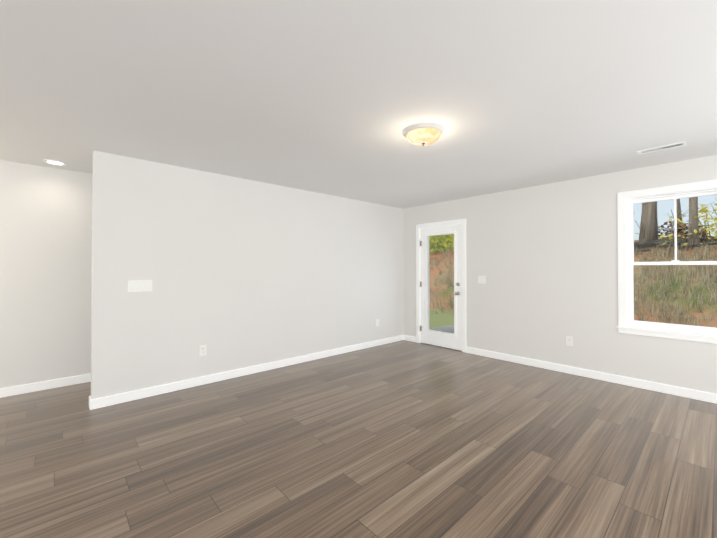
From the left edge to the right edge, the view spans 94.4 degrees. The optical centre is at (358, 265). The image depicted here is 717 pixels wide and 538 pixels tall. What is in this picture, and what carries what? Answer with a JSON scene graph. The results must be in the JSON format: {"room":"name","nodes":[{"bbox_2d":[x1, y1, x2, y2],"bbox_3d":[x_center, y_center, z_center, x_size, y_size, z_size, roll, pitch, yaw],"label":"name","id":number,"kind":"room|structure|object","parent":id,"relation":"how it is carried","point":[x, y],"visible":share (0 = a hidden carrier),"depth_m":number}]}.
{"room":"empty living room","nodes":[
{"label":"empty living room","id":0,"kind":"room"},
{"bbox_2d":[0,160,92,388],"bbox_3d":[-2.755,0.145,4.367,7.760,2.440,0.160,1,-1,-42],"label":"wall","id":1,"kind":"structure","parent":0,"point":[45,266],"depth_m":3.63},
{"bbox_2d":[0,374,90,397],"bbox_3d":[-2.635,1.319,4.343,7.600,0.092,0.018,1,-1,-42],"label":"baseboard","id":2,"kind":"structure","parent":1,"relation":"attached to","point":[27,388],"depth_m":3.62},
{"bbox_2d":[91,151,402,398],"bbox_3d":[-0.874,0.149,4.704,4.530,2.440,0.120,1,-1,-42],"label":"wall","id":3,"kind":"structure","parent":0,"point":[240,273],"depth_m":3.95},
{"bbox_2d":[128,280,151,291],"bbox_3d":[-2.221,0.210,3.378,0.198,0.114,0.017,1,-1,-42],"label":"light switch","id":4,"kind":"object","parent":3,"relation":"attached to","point":[139,285],"visible":1,"depth_m":3.37},
{"bbox_2d":[200,345,205,355],"bbox_3d":[-1.772,0.969,3.788,0.070,0.115,0.008,1,-1,-42],"label":"electrical outlet","id":5,"kind":"object","parent":3,"relation":"attached to","point":[202,349],"visible":1,"depth_m":3.78},
{"bbox_2d":[89,335,403,409],"bbox_3d":[-0.833,1.322,4.636,4.544,0.092,0.018,1,-1,-42],"label":"baseboard","id":6,"kind":"structure","parent":3,"relation":"attached to","point":[217,377],"depth_m":3.91},
{"bbox_2d":[0,340,716,537],"bbox_3d":[-0.414,1.390,1.913,7.920,0.100,6.920,1,-1,-42],"label":"floor","id":7,"kind":"structure","parent":0,"point":[403,439],"depth_m":2.34},
{"bbox_2d":[422,343,460,350],"bbox_3d":[1.448,1.371,5.656,0.200,0.016,0.823,1,-1,-42],"label":"threshold","id":8,"kind":"object","parent":7,"relation":"on","point":[440,346],"visible":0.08,"depth_m":5.57},
{"bbox_2d":[0,0,716,208],"bbox_3d":[-0.414,-1.160,1.940,7.920,0.120,6.920,1,-1,-42],"label":"ceiling","id":9,"kind":"structure","parent":0,"point":[333,97],"depth_m":2.06},
{"bbox_2d":[43,159,66,164],"bbox_3d":[-3.191,-1.079,3.493,0.184,0.009,0.184,1,-1,-42],"label":"recessed light","id":10,"kind":"object","parent":9,"relation":"in","point":[53,162],"visible":0.98,"depth_m":3.49},
{"bbox_2d":[402,121,444,145],"bbox_3d":[0.525,-1.028,2.689,0.344,0.128,0.344,1,-1,-42],"label":"lamp","id":11,"kind":"object","parent":9,"relation":"attached to","point":[423,133],"visible":1,"depth_m":2.59},
{"bbox_2d":[637,141,686,154],"bbox_3d":[2.808,-1.084,3.083,0.125,0.008,0.335,1,-1,-42],"label":"ceiling vent","id":12,"kind":"object","parent":9,"relation":"in","point":[669,146],"visible":1,"depth_m":3.08},
{"bbox_2d":[403,155,716,393],"bbox_3d":[2.449,0.147,4.545,0.160,2.440,6.920,1,-1,-42],"label":"wall","id":13,"kind":"structure","parent":0,"point":[543,259],"depth_m":4.27},
{"bbox_2d":[404,335,415,341],"bbox_3d":[0.945,1.337,6.049,0.014,0.092,0.292,1,-1,-42],"label":"baseboard","id":14,"kind":"structure","parent":13,"relation":"attached to","point":[409,338],"depth_m":6.05},
{"bbox_2d":[416,219,465,352],"bbox_3d":[1.427,0.325,5.647,0.178,2.108,0.969,1,-1,-42],"label":"door frame","id":15,"kind":"structure","parent":13,"relation":"attached to","point":[418,267],"depth_m":5.62},
{"bbox_2d":[420,224,461,350],"bbox_3d":[1.391,0.356,5.620,0.186,2.016,0.822,1,-1,-42],"label":"door","id":16,"kind":"structure","parent":13,"relation":"in","point":[443,339],"depth_m":5.58},
{"bbox_2d":[478,276,485,282],"bbox_3d":[1.871,0.217,5.045,0.017,0.115,0.116,1,-1,-42],"label":"light switch","id":17,"kind":"object","parent":13,"relation":"attached to","point":[481,279],"visible":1,"depth_m":5.04},
{"bbox_2d":[566,336,572,345],"bbox_3d":[2.657,0.954,4.184,0.008,0.115,0.070,1,-1,-42],"label":"outlet","id":18,"kind":"object","parent":13,"relation":"attached to","point":[569,340],"visible":1,"depth_m":4.18},
{"bbox_2d":[466,347,716,403],"bbox_3d":[3.142,1.312,3.643,0.018,0.092,4.292,1,-1,-42],"label":"baseboard","id":19,"kind":"structure","parent":13,"relation":"attached to","point":[663,388],"depth_m":3.90},
{"bbox_2d":[617,180,716,343],"bbox_3d":[3.362,-0.034,3.525,0.210,1.605,0.970,1,-1,-42],"label":"window","id":20,"kind":"structure","parent":13,"relation":"in","point":[626,202],"depth_m":3.66},
{"label":"outside","id":21,"kind":"structure","parent":0,"visible":0},
{"bbox_2d":[429,197,716,328],"bbox_3d":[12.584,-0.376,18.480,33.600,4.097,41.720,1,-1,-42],"label":"ground","id":22,"kind":"structure","parent":21,"point":[444,322],"depth_m":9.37},
{"bbox_2d":[430,325,453,332],"bbox_3d":[2.352,1.488,6.305,2.088,0.135,2.750,1,-1,-42],"label":"concrete pad","id":23,"kind":"object","parent":22,"relation":"on","point":[448,328],"depth_m":7.41}
]}

